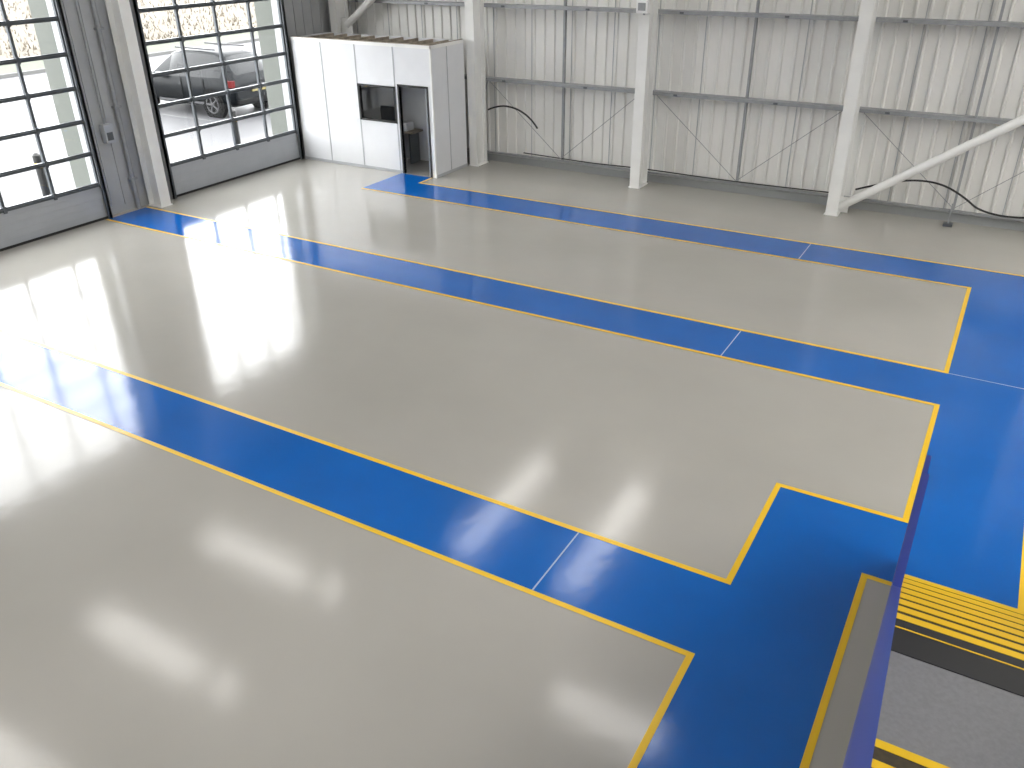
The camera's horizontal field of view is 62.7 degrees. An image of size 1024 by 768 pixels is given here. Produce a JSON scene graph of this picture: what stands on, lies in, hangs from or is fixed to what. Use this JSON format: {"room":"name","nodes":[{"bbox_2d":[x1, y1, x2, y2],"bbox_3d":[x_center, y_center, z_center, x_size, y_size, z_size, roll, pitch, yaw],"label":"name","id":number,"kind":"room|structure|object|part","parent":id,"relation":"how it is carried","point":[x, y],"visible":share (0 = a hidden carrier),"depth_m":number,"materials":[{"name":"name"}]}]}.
{"room":"empty industrial warehouse","nodes":[
{"label":"empty industrial warehouse","id":0,"kind":"room"},
{"bbox_2d":[45,0,330,214],"bbox_3d":[-10.812,-4.718,11.004,0.200,8.000,25.720,15,32,26],"label":"wall","id":1,"kind":"structure","parent":0,"point":[303,17],"depth_m":16.44,"materials":[{"name":"grey metal"}]},
{"bbox_2d":[0,0,107,251],"bbox_3d":[-9.043,-4.650,14.080,0.085,4.910,3.900,15,32,26],"label":"door leaf","id":2,"kind":"structure","parent":1,"relation":"in","point":[22,223],"depth_m":15.38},
{"bbox_2d":[55,0,112,218],"bbox_3d":[-9.051,-4.779,14.014,0.170,5.200,4.160,15,32,26],"label":"door frame","id":3,"kind":"structure","parent":1,"relation":"in","point":[58,3],"depth_m":15.66,"materials":[{"name":"black metal"}]},
{"bbox_2d":[74,0,115,143],"bbox_3d":[-7.856,-6.291,15.518,0.150,3.600,0.200,15,32,26],"label":"control box","id":4,"kind":"object","parent":1,"relation":"attached to","point":[106,129],"visible":1,"depth_m":16.17,"materials":[{"name":"grey metal"}]},
{"bbox_2d":[90,0,141,208],"bbox_3d":[-7.697,-5.905,16.061,0.120,5.200,0.140,15,32,26],"label":"downpipe","id":5,"kind":"object","parent":1,"relation":"attached to","point":[116,106],"visible":1,"depth_m":16.27,"materials":[{"name":"grey metal"}]},
{"bbox_2d":[129,0,303,198],"bbox_3d":[-6.285,-7.071,18.178,0.170,5.200,4.160,15,32,26],"label":"door frame","id":6,"kind":"structure","parent":1,"relation":"in","point":[133,3],"depth_m":17.24,"materials":[{"name":"black metal"}]},
{"bbox_2d":[139,0,299,196],"bbox_3d":[-6.277,-6.941,18.244,0.085,4.910,3.900,15,32,26],"label":"door leaf","id":7,"kind":"structure","parent":1,"relation":"in","point":[204,170],"depth_m":18.68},
{"bbox_2d":[0,156,1023,767],"bbox_3d":[1.053,2.011,6.957,27.450,0.206,25.920,15,32,26],"label":"floor","id":8,"kind":"structure","parent":0,"point":[160,608],"depth_m":8.87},
{"bbox_2d":[105,0,172,207],"bbox_3d":[-7.350,-7.023,15.703,0.400,7.500,0.280,15,32,26],"label":"steel column","id":9,"kind":"structure","parent":8,"relation":"on","point":[119,12],"depth_m":16.46,"materials":[{"name":"white metal"}]},
{"bbox_2d":[328,0,348,32],"bbox_3d":[-4.226,-9.525,20.247,0.260,7.500,0.490,15,32,26],"label":"steel column","id":10,"kind":"structure","parent":8,"relation":"on","point":[338,9],"depth_m":20.47,"materials":[{"name":"white metal"}]},
{"bbox_2d":[341,0,375,33],"bbox_3d":[-2.584,-9.456,19.228,3.720,2.819,0.170,15,32,26],"label":"diagonal brace","id":11,"kind":"object","parent":10,"relation":"attached to","point":[346,23],"visible":0.91,"depth_m":20.32,"materials":[{"name":"white metal"}]},
{"bbox_2d":[290,32,467,177],"bbox_3d":[-3.115,-6.663,19.847,3.970,2.830,1.305,15,32,26],"label":"cabin","id":12,"kind":"object","parent":8,"relation":"on","point":[379,102],"visible":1,"depth_m":19.44,"materials":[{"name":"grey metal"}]},
{"bbox_3d":[-1.733,-5.784,19.144,0.080,1.910,0.720,9,30,18],"label":"door","id":13,"kind":"part","parent":12,"relation":"part of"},
{"bbox_2d":[464,0,488,166],"bbox_3d":[-0.839,-8.613,18.499,0.260,7.500,0.490,15,32,26],"label":"steel column","id":14,"kind":"structure","parent":8,"relation":"on","point":[474,9],"depth_m":19.34,"materials":[{"name":"white metal"}]},
{"bbox_2d":[488,105,537,128],"bbox_3d":[0.011,-6.209,19.474,1.374,0.451,0.057,16,33,28],"label":"air hose","id":15,"kind":"object","parent":14,"relation":"attached to","point":[525,114],"visible":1,"depth_m":19.32,"materials":[{"name":"black rubber"}]},
{"bbox_2d":[628,0,658,188],"bbox_3d":[2.731,-7.652,16.657,0.260,7.500,0.490,15,32,26],"label":"steel column","id":16,"kind":"structure","parent":8,"relation":"on","point":[647,29],"depth_m":17.48,"materials":[{"name":"white metal"}]},
{"bbox_2d":[636,0,649,14],"bbox_3d":[2.576,-7.409,16.484,0.240,0.320,0.170,15,32,26],"label":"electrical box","id":17,"kind":"object","parent":16,"relation":"attached to","point":[642,6],"visible":1,"depth_m":16.42,"materials":[{"name":"white"}]},
{"bbox_2d":[524,152,828,192],"bbox_3d":[3.292,-4.631,18.312,7.000,0.065,0.063,15,32,26],"label":"power cable","id":18,"kind":"object","parent":16,"relation":"attached to","point":[524,152],"visible":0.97,"depth_m":18.02,"materials":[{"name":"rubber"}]},
{"bbox_2d":[824,0,878,215],"bbox_3d":[6.309,-6.689,14.810,0.260,7.500,0.490,15,32,26],"label":"steel column","id":19,"kind":"structure","parent":8,"relation":"on","point":[868,10],"depth_m":15.49,"materials":[{"name":"white metal"}]},
{"bbox_2d":[837,114,1023,212],"bbox_3d":[8.109,-4.227,15.002,4.026,2.915,0.160,15,32,26],"label":"diagonal brace","id":20,"kind":"object","parent":19,"relation":"attached to","point":[844,202],"visible":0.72,"depth_m":15.33,"materials":[{"name":"white metal"}]},
{"bbox_2d":[855,180,1023,218],"bbox_3d":[8.222,-3.443,15.484,3.612,0.506,0.186,15,32,26],"label":"power cable","id":21,"kind":"object","parent":20,"relation":"attached to","point":[927,181],"visible":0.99,"depth_m":15.38,"materials":[{"name":"black rubber"}]},
{"bbox_2d":[842,455,1023,767],"bbox_3d":[2.469,1.233,3.588,1.640,4.360,6.550,15,32,26],"label":"staircase","id":22,"kind":"structure","parent":8,"relation":"on","point":[944,685],"depth_m":4.47,"materials":[{"name":"multicoloured"}]},
{"bbox_3d":[2.469,1.233,3.588,1.640,4.360,6.550,15,32,26],"label":"balustrade","id":23,"kind":"part","parent":22,"relation":"part of","materials":[{"name":"blue"}]},
{"bbox_2d":[943,204,953,226],"bbox_3d":[8.185,-3.159,15.691,0.160,0.420,0.150,15,32,26],"label":"valve","id":24,"kind":"object","parent":8,"relation":"on","point":[945,224],"visible":1,"depth_m":15.72,"materials":[{"name":"grey metal"}]},
{"bbox_2d":[348,0,1023,230],"bbox_3d":[7.428,-6.913,14.676,27.470,8.000,0.220,15,32,26],"label":"wall","id":25,"kind":"structure","parent":0,"point":[935,68],"depth_m":16.86,"materials":[{"name":"grey metal"}]},
{"bbox_2d":[347,0,1023,27],"bbox_3d":[7.387,-6.351,14.722,27.120,0.070,0.240,15,32,26],"label":"wall rail","id":26,"kind":"object","parent":25,"relation":"attached to","point":[417,2],"visible":0.98,"depth_m":16.23,"materials":[{"name":"grey metal"}]},
{"bbox_2d":[490,0,633,160],"bbox_3d":[1.120,-8.329,17.779,3.808,7.150,0.147,15,32,26],"label":"strut","id":27,"kind":"object","parent":26,"relation":"attached to","point":[565,1],"visible":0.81,"depth_m":18.71,"materials":[{"name":"grey metal"}]},
{"bbox_2d":[464,74,1023,125],"bbox_3d":[7.402,-4.971,15.471,27.120,0.070,0.240,15,32,26],"label":"wall rail","id":28,"kind":"object","parent":25,"relation":"attached to","point":[968,118],"visible":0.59,"depth_m":16.63,"materials":[{"name":"grey metal"}]},
{"bbox_2d":[467,148,1023,221],"bbox_3d":[7.471,-3.499,16.316,27.070,0.035,0.080,15,32,26],"label":"base rail","id":29,"kind":"object","parent":25,"relation":"attached to","point":[488,151],"visible":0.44,"depth_m":17.46,"materials":[{"name":"grey metal"}]},
{"bbox_2d":[657,0,841,182],"bbox_3d":[4.681,-7.370,15.941,3.808,7.150,0.147,15,32,26],"label":"strut","id":30,"kind":"object","parent":25,"relation":"attached to","point":[758,1],"visible":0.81,"depth_m":16.87,"materials":[{"name":"grey metal"}]},
{"bbox_2d":[864,0,1023,210],"bbox_3d":[8.259,-6.407,14.095,3.808,7.150,0.147,15,32,26],"label":"strut","id":31,"kind":"object","parent":25,"relation":"attached to","point":[1004,1],"visible":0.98,"depth_m":14.98,"materials":[{"name":"grey metal"}]},
{"label":"outside","id":32,"kind":"structure","parent":0,"visible":0},
{"bbox_2d":[0,0,272,206],"bbox_3d":[-46.980,-32.039,66.515,124.550,4.242,200.173,15,32,26],"label":"ground","id":33,"kind":"structure","parent":32,"point":[15,153],"depth_m":27.39,"materials":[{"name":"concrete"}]},
{"bbox_2d":[32,153,50,196],"bbox_3d":[-9.864,-4.336,17.637,0.165,1.020,0.165,15,32,26],"label":"bollard","id":34,"kind":"object","parent":33,"relation":"on","point":[36,157],"visible":0.63,"depth_m":17.58,"materials":[{"name":"black metal"}]},
{"bbox_2d":[27,0,90,187],"bbox_3d":[-8.373,-5.957,15.982,0.598,5.420,0.735,15,32,26],"label":"pier","id":35,"kind":"object","parent":33,"relation":"on","point":[46,40],"visible":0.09,"depth_m":15.87,"materials":[{"name":"concrete"}]},
{"bbox_2d":[151,42,268,117],"bbox_3d":[-9.914,-9.756,26.771,5.065,1.995,2.333,15,32,26],"label":"car","id":36,"kind":"object","parent":33,"relation":"on","point":[173,87],"visible":0.58,"depth_m":25.58,"materials":[{"name":"black paint"}]},
{"bbox_2d":[232,109,240,143],"bbox_3d":[-7.148,-6.586,21.726,0.165,1.020,0.165,15,32,26],"label":"bollard","id":37,"kind":"object","parent":33,"relation":"on","point":[233,110],"visible":0.39,"depth_m":21.67,"materials":[{"name":"black metal"}]},
{"bbox_2d":[254,0,287,134],"bbox_3d":[-5.607,-8.249,20.147,0.598,5.420,0.735,15,32,26],"label":"pier","id":38,"kind":"object","parent":33,"relation":"on","point":[263,9],"visible":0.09,"depth_m":20.13,"materials":[{"name":"concrete"}]}
]}

